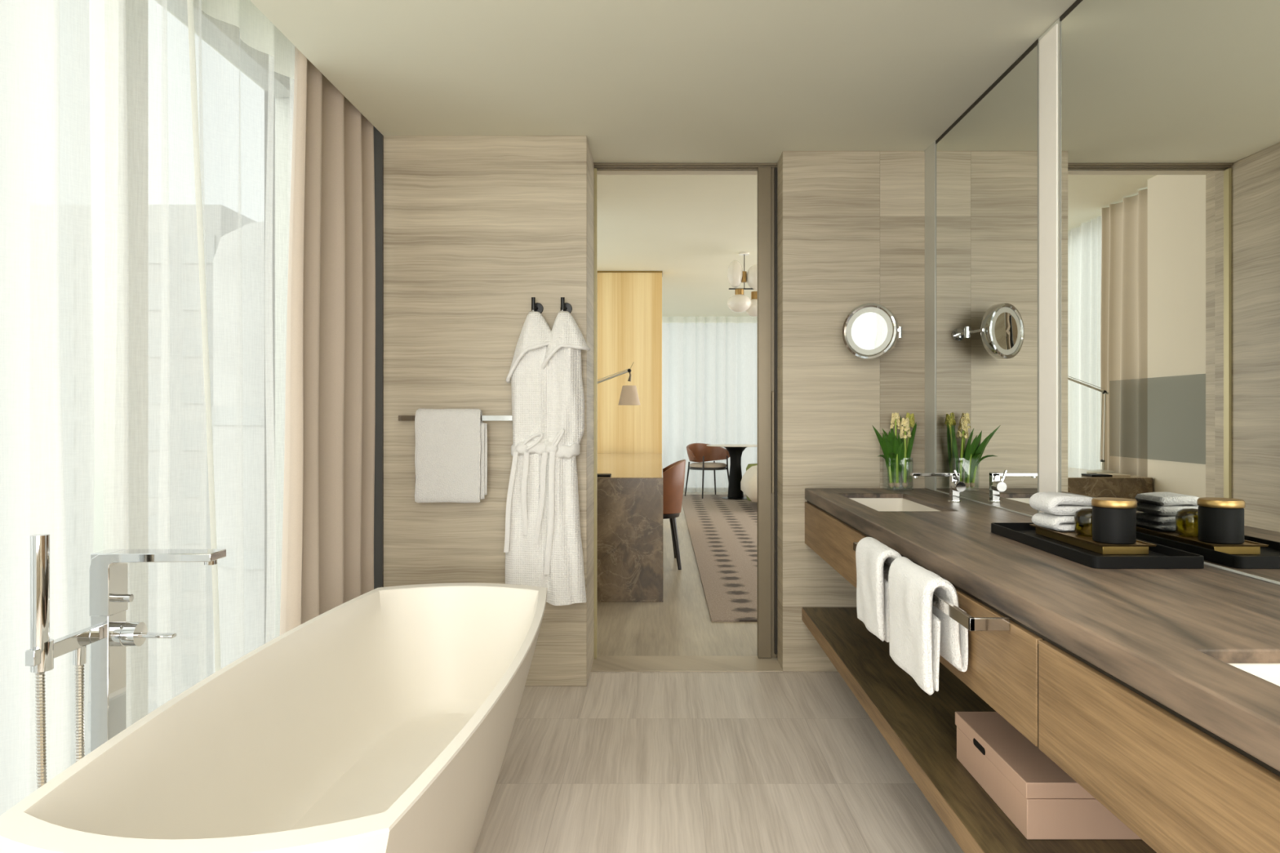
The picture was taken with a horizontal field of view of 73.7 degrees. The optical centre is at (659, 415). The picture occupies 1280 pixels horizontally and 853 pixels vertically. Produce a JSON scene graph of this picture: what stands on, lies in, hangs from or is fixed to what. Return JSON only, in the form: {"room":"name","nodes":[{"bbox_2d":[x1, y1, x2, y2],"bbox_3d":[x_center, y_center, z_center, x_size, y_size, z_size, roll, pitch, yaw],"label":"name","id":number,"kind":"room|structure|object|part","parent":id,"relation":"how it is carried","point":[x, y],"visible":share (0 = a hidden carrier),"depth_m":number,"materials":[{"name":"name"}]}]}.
{"room":"hotel bathroom","nodes":[
{"label":"hotel bathroom","id":0,"kind":"room"},
{"bbox_2d":[155,0,268,90],"bbox_3d":[-1.488,-1.480,1.100,0.523,0.080,5.600,0,0,0],"label":"ceiling","id":1,"kind":"structure","parent":0,"point":[157,1],"depth_m":3.31,"materials":[{"name":"paint"}]},
{"bbox_2d":[0,0,94,815],"bbox_3d":[-1.473,-0.117,0.327,0.158,2.605,3.820,0,0,0],"label":"sheer curtain","id":2,"kind":"object","parent":1,"relation":"hanging from","point":[47,451],"visible":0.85,"depth_m":1.99,"materials":[{"name":"white fabric"}]},
{"bbox_2d":[104,0,294,708],"bbox_3d":[-1.376,-0.117,2.872,0.104,2.605,1.516,0,0,0],"label":"sheer curtain","id":3,"kind":"object","parent":1,"relation":"hanging from","point":[256,30],"visible":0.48,"depth_m":2.58,"materials":[{"name":"white fabric"}]},
{"bbox_2d":[280,46,375,635],"bbox_3d":[-1.282,-0.106,3.319,0.108,2.588,0.849,0,0,0],"label":"drape","id":4,"kind":"object","parent":1,"relation":"hanging from","point":[327,553],"visible":0.73,"depth_m":3.29,"materials":[{"name":"beige fabric"}]},
{"bbox_2d":[264,90,383,644],"bbox_3d":[-1.488,-0.160,4.088,0.523,2.720,0.625,0,0,0],"label":"window frame","id":5,"kind":"structure","parent":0,"point":[269,100],"depth_m":3.77,"materials":[{"name":"white metal"}]},
{"bbox_2d":[383,135,594,686],"bbox_3d":[-0.776,-0.021,4.091,0.902,2.443,0.617,0,0,0],"label":"wall","id":6,"kind":"structure","parent":0,"point":[477,228],"depth_m":3.78,"materials":[{"name":"wood"}]},
{"bbox_2d":[398,415,512,421],"bbox_3d":[-0.887,0.010,3.741,0.495,0.024,0.083,0,0,0],"label":"towel rail","id":7,"kind":"object","parent":6,"relation":"attached to","point":[401,418],"visible":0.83,"depth_m":3.70,"materials":[{"name":"silver metal"}]},
{"bbox_2d":[414,408,487,502],"bbox_3d":[-0.905,0.172,3.707,0.307,0.408,0.072,0,0,0],"label":"bath towel","id":8,"kind":"object","parent":7,"relation":"hanging from","point":[451,451],"visible":1,"depth_m":3.67,"materials":[{"name":"white fabric"}]},
{"bbox_2d":[531,297,543,313],"bbox_3d":[-0.543,-0.483,3.754,0.052,0.069,0.058,0,0,0],"label":"robe hook","id":9,"kind":"object","parent":6,"relation":"attached to","point":[538,307],"visible":0.85,"depth_m":3.76,"materials":[{"name":"black metal"}]},
{"bbox_2d":[503,310,551,591],"bbox_3d":[-0.559,0.147,3.705,0.228,1.222,0.154,0,0,0],"label":"bathrobe","id":10,"kind":"object","parent":9,"relation":"hanging from","point":[524,558],"visible":0.87,"depth_m":3.66,"materials":[{"name":"white fabric"}]},
{"bbox_2d":[506,311,551,383],"bbox_3d":[-0.556,-0.298,3.679,0.222,0.311,0.090,0,0,0],"label":"hood","id":11,"kind":"object","parent":10,"relation":"attached to","point":[534,339],"depth_m":3.67,"materials":[{"name":"white fabric"}]},
{"bbox_3d":[-0.543,-0.475,3.779,0.052,0.052,0.008,0,0,0],"label":"wall plate","id":12,"kind":"part","parent":9,"relation":"part of","materials":[{"name":"black metal"}]},
{"bbox_2d":[560,297,572,313],"bbox_3d":[-0.415,-0.483,3.754,0.052,0.069,0.058,0,0,0],"label":"robe hook","id":13,"kind":"object","parent":6,"relation":"attached to","point":[564,306],"visible":0.82,"depth_m":3.76,"materials":[{"name":"black metal"}]},
{"bbox_2d":[533,310,590,605],"bbox_3d":[-0.422,0.173,3.701,0.237,1.274,0.158,0,0,0],"label":"bathrobe","id":14,"kind":"object","parent":13,"relation":"hanging from","point":[563,559],"visible":0.94,"depth_m":3.66,"materials":[{"name":"white fabric"}]},
{"bbox_2d":[541,311,590,368],"bbox_3d":[-0.412,-0.321,3.672,0.216,0.265,0.091,0,0,0],"label":"hood","id":15,"kind":"object","parent":14,"relation":"attached to","point":[567,341],"depth_m":3.66,"materials":[{"name":"white fabric"}]},
{"bbox_3d":[-0.415,-0.475,3.779,0.052,0.052,0.008,0,0,0],"label":"wall plate","id":16,"kind":"part","parent":13,"relation":"part of","materials":[{"name":"black metal"}]},
{"bbox_2d":[594,168,597,658],"bbox_3d":[-0.320,-0.012,4.220,0.015,2.416,0.040,0,0,0],"label":"door frame","id":17,"kind":"structure","parent":6,"relation":"attached to","point":[595,169],"depth_m":4.20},
{"bbox_2d":[249,0,1075,167],"bbox_3d":[0.036,-1.381,1.300,2.527,0.277,6.000,0,0,0],"label":"ceiling","id":18,"kind":"structure","parent":0,"point":[644,81],"depth_m":3.01,"materials":[{"name":"paint"}]},
{"bbox_2d":[593,162,777,170],"bbox_3d":[0.125,-1.230,4.213,0.900,0.026,0.047,0,0,0],"label":"door track","id":19,"kind":"object","parent":18,"relation":"attached to","point":[599,166],"visible":0.95,"depth_m":4.21,"materials":[{"name":"brown metal"}]},
{"bbox_2d":[756,167,777,657],"bbox_3d":[0.881,-0.015,4.218,0.797,2.419,0.055,0,0,0],"label":"door","id":20,"kind":"structure","parent":19,"relation":"hanging from","point":[765,175],"depth_m":4.20,"materials":[{"name":"wood"}]},
{"bbox_3d":[0.555,0.130,4.202,0.013,0.500,0.025,0,0,0],"label":"handle","id":21,"kind":"part","parent":20,"relation":"part of","materials":[{"name":"brown metal"}]},
{"bbox_3d":[0.915,-0.015,4.225,0.730,2.419,0.020,0,0,0],"label":"panel","id":22,"kind":"part","parent":20,"relation":"part of","materials":[{"name":"wood"}]},
{"bbox_2d":[597,174,756,316],"bbox_3d":[1.460,-1.595,8.950,5.080,0.100,9.300,0,0,0],"label":"ceiling","id":23,"kind":"structure","parent":0,"point":[690,228],"depth_m":7.15,"materials":[{"name":"paint"}]},
{"bbox_2d":[662,316,756,492],"bbox_3d":[1.502,-0.177,13.255,4.666,2.725,0.173,0,0,0],"label":"sheer curtain","id":24,"kind":"object","parent":23,"relation":"hanging from","point":[709,363],"visible":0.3,"depth_m":13.23,"materials":[{"name":"white fabric"}]},
{"bbox_2d":[727,252,756,316],"bbox_3d":[0.815,-1.240,8.018,0.370,0.609,0.265,0,0,0],"label":"ceiling light","id":25,"kind":"object","parent":23,"relation":"hanging from","point":[739,302],"visible":0.85,"depth_m":7.95,"materials":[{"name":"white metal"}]},
{"bbox_3d":[0.705,-1.330,8.000,0.150,0.256,0.150,0,0,0],"label":"globe","id":26,"kind":"part","parent":25,"relation":"part of","materials":[{"name":"white glass"}]},
{"bbox_3d":[0.745,-1.055,8.000,0.230,0.170,0.230,0,0,0],"label":"globe","id":27,"kind":"part","parent":25,"relation":"part of","materials":[{"name":"white glass"}]},
{"bbox_3d":[0.900,-1.020,8.050,0.200,0.170,0.200,0,0,0],"label":"globe","id":28,"kind":"part","parent":25,"relation":"part of","materials":[{"name":"white glass"}]},
{"bbox_3d":[0.905,-1.300,8.000,0.190,0.240,0.190,0,0,0],"label":"globe","id":29,"kind":"part","parent":25,"relation":"part of","materials":[{"name":"white glass"}]},
{"bbox_2d":[597,170,756,174],"bbox_3d":[1.837,-0.172,4.340,4.325,2.745,0.120,0,0,0],"label":"wall","id":30,"kind":"structure","parent":0,"point":[599,172],"depth_m":4.36,"materials":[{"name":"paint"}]},
{"bbox_2d":[474,492,964,852],"bbox_3d":[1.125,1.230,5.950,5.750,0.060,15.300,0,0,0],"label":"floor","id":31,"kind":"structure","parent":0,"point":[620,762],"depth_m":2.96,"materials":[{"name":"wood"}]},
{"bbox_2d":[25,533,226,789],"bbox_3d":[-1.036,0.708,1.653,0.282,0.985,0.275,0,0,0],"label":"faucet","id":32,"kind":"object","parent":31,"relation":"on","point":[108,635],"visible":0.7,"depth_m":1.70,"materials":[{"name":"silver metal"}]},
{"bbox_3d":[-1.119,0.431,1.609,0.018,0.028,0.187,0,0,0],"label":"shower arm","id":33,"kind":"part","parent":32,"relation":"part of","materials":[{"name":"silver metal"}]},
{"bbox_2d":[72,644,86,665],"bbox_3d":[-1.119,0.461,1.645,0.022,0.035,0.022,0,0,0],"label":"outlet","id":34,"kind":"object","parent":32,"relation":"attached to","point":[79,655],"depth_m":1.64,"materials":[{"name":"silver metal"}]},
{"bbox_3d":[-1.086,0.370,1.731,0.028,0.016,0.016,0,0,0],"label":"diverter knob","id":35,"kind":"part","parent":32,"relation":"part of","materials":[{"name":"silver metal"}]},
{"bbox_3d":[-1.022,0.446,1.731,0.075,0.009,0.018,0,0,0],"label":"lever","id":36,"kind":"part","parent":32,"relation":"part of","materials":[{"name":"silver metal"}]},
{"bbox_3d":[-1.016,0.338,1.731,0.242,0.125,0.062,0,0,0],"label":"spout","id":37,"kind":"part","parent":32,"relation":"part of","materials":[{"name":"silver metal"}]},
{"bbox_2d":[0,582,547,852],"bbox_3d":[-0.690,0.900,2.110,0.706,0.600,1.916,0,0,0],"label":"bathtub","id":38,"kind":"object","parent":31,"relation":"on","point":[383,721],"visible":1,"depth_m":2.10,"materials":[{"name":"white ceramic"}]},
{"bbox_2d":[597,271,662,453],"bbox_3d":[-0.407,-0.172,9.239,0.866,2.744,0.293,0,0,0],"label":"partition panel","id":39,"kind":"object","parent":31,"relation":"on","point":[629,303],"visible":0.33,"depth_m":9.10,"materials":[{"name":"yellow wood"}]},
{"bbox_3d":[-0.407,-1.536,9.239,0.866,0.015,0.293,0,0,0],"label":"rail","id":40,"kind":"part","parent":39,"relation":"part of","materials":[{"name":"beige wood"}]},
{"bbox_2d":[597,453,662,602],"bbox_3d":[-0.333,0.799,7.272,0.705,0.802,3.555,0,0,0],"label":"desk","id":41,"kind":"object","parent":31,"relation":"on","point":[630,500],"visible":0.55,"depth_m":5.50,"materials":[{"name":"brown stone"}]},
{"bbox_2d":[597,473,611,476],"bbox_3d":[-0.393,0.392,5.630,0.135,0.012,0.140,0,0,0],"label":"notebook","id":42,"kind":"object","parent":41,"relation":"on","point":[598,474],"visible":0.56,"depth_m":5.60,"materials":[{"name":"black"}]},
{"bbox_2d":[597,362,639,404],"bbox_3d":[-0.406,0.011,5.950,0.539,0.773,0.180,0,0,0],"label":"desk lamp","id":43,"kind":"object","parent":41,"relation":"on","point":[628,395],"visible":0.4,"depth_m":5.91,"materials":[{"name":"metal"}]},
{"bbox_3d":[-0.425,-0.240,5.950,0.427,0.182,0.015,0,0,0],"label":"arm","id":44,"kind":"part","parent":43,"relation":"part of","materials":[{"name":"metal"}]},
{"bbox_3d":[-0.214,-0.142,5.950,0.156,0.135,0.156,0,0,0],"label":"lamp shade","id":45,"kind":"part","parent":43,"relation":"part of","materials":[{"name":"beige fabric"}]},
{"bbox_2d":[662,459,685,569],"bbox_3d":[-0.028,0.779,6.930,0.475,0.848,0.577,0,0,0],"label":"desk chair","id":46,"kind":"object","parent":31,"relation":"on","point":[673,475],"visible":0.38,"depth_m":6.74,"materials":[{"name":"brown leather"}]},
{"bbox_3d":[-0.050,0.798,6.930,0.420,0.034,0.420,0,0,0],"label":"seat frame","id":47,"kind":"part","parent":46,"relation":"part of","materials":[{"name":"black wood"}]},
{"bbox_3d":[0.111,1.004,7.163,0.051,0.398,0.121,0,0,19],"label":"leg","id":48,"kind":"part","parent":46,"relation":"part of","materials":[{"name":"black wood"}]},
{"bbox_3d":[0.068,0.568,6.930,0.284,0.425,0.543,0,0,0],"label":"backrest","id":49,"kind":"part","parent":46,"relation":"part of","materials":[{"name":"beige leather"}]},
{"bbox_3d":[0.122,1.004,6.696,0.051,0.399,0.132,0,0,-32],"label":"leg","id":50,"kind":"part","parent":46,"relation":"part of","materials":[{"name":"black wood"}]},
{"bbox_2d":[591,656,782,671],"bbox_3d":[0.125,1.198,4.125,0.900,0.004,0.250,0,0,0],"label":"threshold","id":51,"kind":"object","parent":31,"relation":"on","point":[602,664],"depth_m":4.10,"materials":[{"name":"stone"}]},
{"bbox_2d":[681,494,756,622],"bbox_3d":[1.750,1.195,8.935,2.900,0.010,7.930,0,0,0],"label":"area rug","id":52,"kind":"object","parent":31,"relation":"on","point":[722,532],"visible":0.21,"depth_m":7.54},
{"bbox_2d":[684,443,729,498],"bbox_3d":[0.700,0.800,12.595,0.657,0.780,0.598,0,0,-32],"label":"armchair","id":53,"kind":"object","parent":52,"relation":"on","point":[696,452],"visible":0.96,"depth_m":12.70,"materials":[{"name":"brown leather"}]},
{"bbox_3d":[0.402,0.935,12.644,0.080,0.511,0.026,0,0,9],"label":"leg","id":54,"kind":"part","parent":53,"relation":"part of","materials":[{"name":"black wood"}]},
{"bbox_3d":[0.619,0.885,12.279,0.025,0.611,0.081,0,0,14],"label":"leg","id":55,"kind":"part","parent":53,"relation":"part of","materials":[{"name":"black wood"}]},
{"bbox_3d":[0.710,0.773,12.580,0.564,0.024,0.564,0,0,0],"label":"seat frame","id":56,"kind":"part","parent":53,"relation":"part of","materials":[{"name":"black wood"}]},
{"bbox_3d":[0.710,0.728,12.580,0.550,0.065,0.550,0,0,0],"label":"seat","id":57,"kind":"part","parent":53,"relation":"part of","materials":[{"name":"beige fabric"}]},
{"bbox_3d":[0.665,0.555,12.665,0.656,0.290,0.443,0,0,-28],"label":"backrest","id":58,"kind":"part","parent":53,"relation":"part of","materials":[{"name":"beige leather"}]},
{"bbox_3d":[0.827,0.935,12.872,0.026,0.511,0.081,0,0,19],"label":"leg","id":59,"kind":"part","parent":53,"relation":"part of","materials":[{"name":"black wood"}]},
{"bbox_3d":[1.010,0.885,12.487,0.081,0.611,0.025,0,0,20],"label":"leg","id":60,"kind":"part","parent":53,"relation":"part of","materials":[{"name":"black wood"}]},
{"bbox_2d":[706,444,756,499],"bbox_3d":[1.090,0.805,12.300,0.840,0.767,0.840,0,0,0],"label":"pedestal table","id":61,"kind":"object","parent":52,"relation":"on","point":[735,451],"visible":0.91,"depth_m":12.22,"materials":[{"name":"black metal"}]},
{"bbox_3d":[1.090,1.183,12.300,0.400,0.013,0.400,0,0,0],"label":"plate","id":62,"kind":"part","parent":61,"relation":"part of","materials":[{"name":"black metal"}]},
{"bbox_2d":[740,465,756,502],"bbox_3d":[2.377,0.912,11.068,2.588,0.555,1.319,0,0,0],"label":"armchair","id":63,"kind":"object","parent":52,"relation":"on","point":[748,481],"visible":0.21,"depth_m":10.62,"materials":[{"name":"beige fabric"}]},
{"bbox_2d":[746,463,756,501],"bbox_3d":[1.430,0.927,11.990,0.450,0.524,0.450,0,0,0],"label":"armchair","id":64,"kind":"object","parent":52,"relation":"on","point":[749,465],"visible":0.16,"depth_m":11.92,"materials":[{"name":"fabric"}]},
{"bbox_2d":[777,151,926,671],"bbox_3d":[0.938,-0.021,4.090,0.725,2.443,0.180,0,0,0],"label":"wall","id":65,"kind":"structure","parent":0,"point":[851,224],"depth_m":4.00,"materials":[{"name":"wood"}]},
{"bbox_2d":[773,167,777,654],"bbox_3d":[0.571,-0.025,4.218,0.013,2.390,0.065,0,0,0],"label":"door frame","id":66,"kind":"structure","parent":65,"relation":"attached to","point":[775,168],"depth_m":4.18,"materials":[{"name":"brown metal"}]},
{"bbox_2d":[842,302,902,359],"bbox_3d":[1.004,-0.380,3.921,0.258,0.252,0.258,0,0,32],"label":"magnifying mirror","id":67,"kind":"object","parent":65,"relation":"attached to","point":[870,331],"visible":1,"depth_m":3.82,"materials":[{"name":"silver metal"}]},
{"bbox_2d":[851,311,887,349],"bbox_3d":[0.938,-0.380,3.823,0.168,0.168,0.003,0,0,33],"label":"mirror glass","id":68,"kind":"object","parent":67,"relation":"attached to","point":[868,329],"depth_m":3.82,"materials":[{"name":"white glass"}]},
{"bbox_2d":[931,489,1279,585],"bbox_3d":[1.310,-0.021,1.150,0.100,2.443,5.700,0,0,0],"label":"wall","id":69,"kind":"structure","parent":0,"point":[931,490],"depth_m":1.92,"materials":[{"name":"wood"}]},
{"bbox_2d":[924,140,935,490],"bbox_3d":[1.250,-0.452,3.925,0.020,1.582,0.150,0,0,0],"label":"mirror corner trim","id":70,"kind":"object","parent":69,"relation":"attached to","point":[930,153],"visible":0.8,"depth_m":3.92,"materials":[{"name":"metal"}]},
{"bbox_2d":[801,607,1156,852],"bbox_3d":[0.961,0.926,2.134,0.591,0.059,3.728,0,0,0],"label":"shelf","id":71,"kind":"object","parent":69,"relation":"attached to","point":[920,728],"visible":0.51,"depth_m":2.45,"materials":[{"name":"brown wood"}]},
{"bbox_2d":[955,711,1142,839],"bbox_3d":[0.921,0.836,2.019,0.297,0.122,0.436,0,0,0],"label":"storage box","id":72,"kind":"object","parent":71,"relation":"on","point":[1042,800],"visible":0.63,"depth_m":1.85,"materials":[{"name":"cardboard"}]},
{"bbox_3d":[0.921,0.792,2.019,0.296,0.034,0.436,0,0,0],"label":"box lid","id":73,"kind":"part","parent":72,"relation":"part of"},
{"bbox_2d":[935,38,1038,517],"bbox_3d":[1.250,-0.451,3.326,0.015,1.579,1.043,0,0,0],"label":"wall mirror","id":74,"kind":"object","parent":69,"relation":"attached to","point":[987,160],"visible":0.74,"depth_m":3.20,"materials":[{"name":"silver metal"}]},
{"bbox_2d":[804,500,1279,852],"bbox_3d":[0.967,0.494,2.134,0.578,0.206,3.728,0,0,0],"label":"vanity cabinet","id":75,"kind":"object","parent":69,"relation":"attached to","point":[1180,787],"visible":0.49,"depth_m":1.27,"materials":[{"name":"brown wood"}]},
{"bbox_3d":[0.689,0.499,3.364,0.021,0.195,1.268,0,0,0],"label":"drawer","id":76,"kind":"part","parent":75,"relation":"part of","materials":[{"name":"brown wood"}]},
{"bbox_2d":[853,542,1009,631],"bbox_3d":[0.639,0.405,2.150,0.078,0.025,0.996,0,0,0],"label":"towel bar","id":77,"kind":"object","parent":75,"relation":"attached to","point":[971,624],"visible":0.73,"depth_m":1.67,"materials":[{"name":"silver metal"}]},
{"bbox_2d":[855,537,901,642],"bbox_3d":[0.620,0.477,2.373,0.104,0.248,0.263,0,0,0],"label":"hand towel","id":78,"kind":"object","parent":77,"relation":"hanging from","point":[871,554],"visible":0.69,"depth_m":2.30,"materials":[{"name":"white fabric"}]},
{"bbox_2d":[888,556,968,695],"bbox_3d":[0.619,0.481,1.998,0.104,0.256,0.312,0,0,0],"label":"hand towel","id":79,"kind":"object","parent":77,"relation":"hanging from","point":[920,633],"visible":0.96,"depth_m":1.89,"materials":[{"name":"white fabric"}]},
{"bbox_3d":[0.689,0.499,2.130,0.021,0.195,1.183,0,0,0],"label":"drawer","id":80,"kind":"part","parent":75,"relation":"part of","materials":[{"name":"brown wood"}]},
{"bbox_2d":[804,488,1279,771],"bbox_3d":[0.961,0.365,2.134,0.565,0.052,3.728,0,0,0],"label":"countertop","id":81,"kind":"structure","parent":75,"relation":"on","point":[1173,636],"depth_m":1.55,"materials":[{"name":"brown wood"}]},
{"bbox_2d":[848,497,939,511],"bbox_3d":[0.921,0.435,3.382,0.281,0.150,0.695,0,0,0],"label":"basin","id":82,"kind":"object","parent":81,"relation":"in","point":[877,504],"visible":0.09,"depth_m":3.72,"materials":[{"name":"white ceramic"}]},
{"bbox_2d":[882,457,913,490],"bbox_3d":[1.093,0.265,3.929,0.113,0.146,0.113,0,0,0],"label":"flower vase","id":83,"kind":"object","parent":81,"relation":"on","point":[900,488],"visible":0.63,"depth_m":3.93,"materials":[{"name":"clear glass"}]},
{"bbox_2d":[872,426,896,487],"bbox_3d":[1.027,0.185,3.857,0.136,0.287,0.067,0,0,-36],"label":"hyacinth","id":84,"kind":"object","parent":83,"relation":"in","point":[886,444],"visible":1,"depth_m":3.87,"materials":[{"name":"green plant"}]},
{"bbox_3d":[1.049,0.233,3.893,0.013,0.192,0.044,0,0,40],"label":"stem","id":85,"kind":"part","parent":84,"relation":"part of","materials":[{"name":"green plant"}]},
{"bbox_3d":[1.060,0.316,3.905,0.026,0.026,0.026,0,0,0],"label":"bulb","id":86,"kind":"part","parent":84,"relation":"part of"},
{"bbox_2d":[882,429,904,488],"bbox_3d":[1.071,0.193,3.903,0.052,0.271,0.134,0,0,-14],"label":"hyacinth","id":87,"kind":"object","parent":83,"relation":"in","point":[899,450],"visible":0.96,"depth_m":3.87,"materials":[{"name":"green plant"}]},
{"bbox_3d":[1.080,0.238,3.886,0.012,0.181,0.040,0,0,22],"label":"stem","id":88,"kind":"part","parent":87,"relation":"part of","materials":[{"name":"green plant"}]},
{"bbox_3d":[1.085,0.316,3.900,0.026,0.026,0.026,0,0,0],"label":"bulb","id":89,"kind":"part","parent":87,"relation":"part of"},
{"bbox_2d":[889,412,901,484],"bbox_3d":[1.087,0.156,3.932,0.055,0.345,0.055,0,0,19],"label":"hyacinth","id":90,"kind":"object","parent":83,"relation":"in","point":[895,418],"visible":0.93,"depth_m":3.92,"materials":[{"name":"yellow plant"}]},
{"bbox_3d":[1.090,0.165,3.936,0.012,0.326,0.032,0,0,24],"label":"stem","id":91,"kind":"part","parent":90,"relation":"part of","materials":[{"name":"green plant"}]},
{"bbox_2d":[897,417,916,487],"bbox_3d":[1.115,0.167,3.868,0.083,0.322,0.068,0,0,-45],"label":"hyacinth","id":92,"kind":"object","parent":83,"relation":"in","point":[904,422],"visible":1,"depth_m":3.88,"materials":[{"name":"green plant"}]},
{"bbox_3d":[1.116,0.178,3.886,0.012,0.301,0.041,0,0,19],"label":"stem","id":93,"kind":"part","parent":92,"relation":"part of","materials":[{"name":"green plant"}]},
{"bbox_3d":[1.120,0.316,3.900,0.026,0.026,0.026,0,0,0],"label":"bulb","id":94,"kind":"part","parent":92,"relation":"part of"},
{"bbox_2d":[899,412,916,483],"bbox_3d":[1.145,0.155,3.936,0.061,0.348,0.072,0,0,0],"label":"hyacinth","id":95,"kind":"object","parent":83,"relation":"in","point":[911,417],"visible":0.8,"depth_m":3.93,"materials":[{"name":"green plant"}]},
{"bbox_3d":[1.142,0.165,3.943,0.013,0.326,0.039,0,0,-29],"label":"stem","id":96,"kind":"part","parent":95,"relation":"part of","materials":[{"name":"green plant"}]},
{"bbox_2d":[910,470,965,502],"bbox_3d":[1.093,0.275,3.352,0.197,0.129,0.097,0,0,0],"label":"faucet","id":97,"kind":"object","parent":81,"relation":"on","point":[956,486],"visible":1,"depth_m":3.36,"materials":[{"name":"silver metal"}]},
{"bbox_3d":[1.087,0.232,3.374,0.187,0.013,0.032,0,0,0],"label":"spout","id":98,"kind":"part","parent":97,"relation":"part of","materials":[{"name":"silver metal"}]},
{"bbox_3d":[1.155,0.240,3.314,0.028,0.060,0.012,0,0,0],"label":"lever","id":99,"kind":"part","parent":97,"relation":"part of","materials":[{"name":"silver metal"}]},
{"bbox_2d":[991,522,1204,568],"bbox_3d":[1.085,0.325,2.188,0.250,0.027,0.601,0,0,0],"label":"serving tray","id":100,"kind":"object","parent":81,"relation":"on","point":[1159,557],"visible":0.71,"depth_m":1.99,"materials":[{"name":"black wood"}]},
{"bbox_2d":[1029,524,1156,554],"bbox_3d":[1.111,0.319,2.217,0.134,0.024,0.389,0,0,0],"label":"brass tray","id":101,"kind":"object","parent":100,"relation":"on","point":[1140,547],"visible":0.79,"depth_m":2.08,"materials":[{"name":"gold metal"}]},
{"bbox_2d":[1031,512,1074,531],"bbox_3d":[1.104,0.288,2.330,0.128,0.042,0.140,0,0,0],"label":"washcloth","id":102,"kind":"object","parent":101,"relation":"on","point":[1057,522],"visible":0.66,"depth_m":2.28,"materials":[{"name":"white fabric"}]},
{"bbox_2d":[1029,492,1092,515],"bbox_3d":[1.097,0.239,2.332,0.131,0.053,0.136,0,0,0],"label":"washcloth","id":103,"kind":"object","parent":102,"relation":"on","point":[1052,503],"visible":0.88,"depth_m":2.27,"materials":[{"name":"white fabric"}]},
{"bbox_2d":[1074,508,1092,537],"bbox_3d":[1.112,0.274,2.205,0.076,0.070,0.076,0,0,0],"label":"glass jar","id":104,"kind":"object","parent":101,"relation":"on","point":[1082,517],"visible":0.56,"depth_m":2.18,"materials":[{"name":"yellow"}]},
{"bbox_2d":[1091,497,1137,544],"bbox_3d":[1.113,0.257,2.092,0.099,0.105,0.099,0,0,0],"label":"canister","id":105,"kind":"object","parent":101,"relation":"on","point":[1113,519],"visible":1,"depth_m":2.05,"materials":[{"name":"black ceramic"}]},
{"bbox_3d":[1.113,0.213,2.092,0.099,0.018,0.099,0,0,0],"label":"lid","id":106,"kind":"part","parent":105,"relation":"part of","materials":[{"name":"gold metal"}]},
{"bbox_2d":[1228,663,1279,686],"bbox_3d":[0.921,0.435,0.890,0.281,0.150,0.699,0,0,0],"label":"basin","id":107,"kind":"object","parent":81,"relation":"in","point":[1270,673],"visible":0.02,"depth_m":1.23,"materials":[{"name":"white ceramic"}]},
{"bbox_3d":[0.689,0.499,0.899,0.021,0.195,1.259,0,0,0],"label":"drawer","id":108,"kind":"part","parent":75,"relation":"part of","materials":[{"name":"brown wood"}]},
{"bbox_2d":[1038,17,1059,512],"bbox_3d":[1.249,-0.451,2.728,0.018,1.578,0.149,0,0,0],"label":"light panel","id":109,"kind":"object","parent":69,"relation":"attached to","point":[1049,42],"visible":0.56,"depth_m":2.72,"materials":[{"name":"glass"}]},
{"bbox_2d":[1059,0,1279,584],"bbox_3d":[1.250,-0.451,1.461,0.015,1.579,2.382,0,0,0],"label":"wall mirror","id":110,"kind":"object","parent":69,"relation":"attached to","point":[1170,109],"visible":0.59,"depth_m":2.06,"materials":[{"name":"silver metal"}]},
{"bbox_3d":[-0.195,-0.160,-1.730,3.110,2.720,0.060,0,0,0],"label":"wall","id":111,"kind":"structure","parent":0,"visible":0},
{"bbox_2d":[90,0,293,728],"bbox_3d":[-1.620,-0.120,1.036,0.100,2.640,5.478,0,0,0],"label":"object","id":112,"kind":"structure","parent":111,"relation":"in","point":[119,344],"depth_m":2.54,"materials":[{"name":"glass"}]},
{"label":"outside","id":113,"kind":"structure","parent":0,"visible":0},
{"bbox_2d":[84,204,256,755],"bbox_3d":[-13.150,4.000,23.985,4.700,18.400,6.030,0,0,0],"label":"building","id":114,"kind":"structure","parent":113,"point":[180,348],"depth_m":21.00,"materials":[{"name":"concrete"}]},
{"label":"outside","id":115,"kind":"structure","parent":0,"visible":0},
{"bbox_2d":[211,221,264,673],"bbox_3d":[-8.300,4.450,19.500,3.460,17.500,3.460,0,0,0],"label":"building","id":116,"kind":"structure","parent":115,"point":[238,275],"depth_m":17.89,"materials":[{"name":"concrete"}]},
{"bbox_3d":[-8.300,0.000,19.500,3.460,0.400,3.460,0,0,0],"label":"cornice","id":117,"kind":"part","parent":116,"relation":"part of","materials":[{"name":"white"}]},
{"bbox_3d":[-8.300,3.000,19.500,3.460,0.400,3.460,0,0,0],"label":"cornice","id":118,"kind":"part","parent":116,"relation":"part of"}
]}

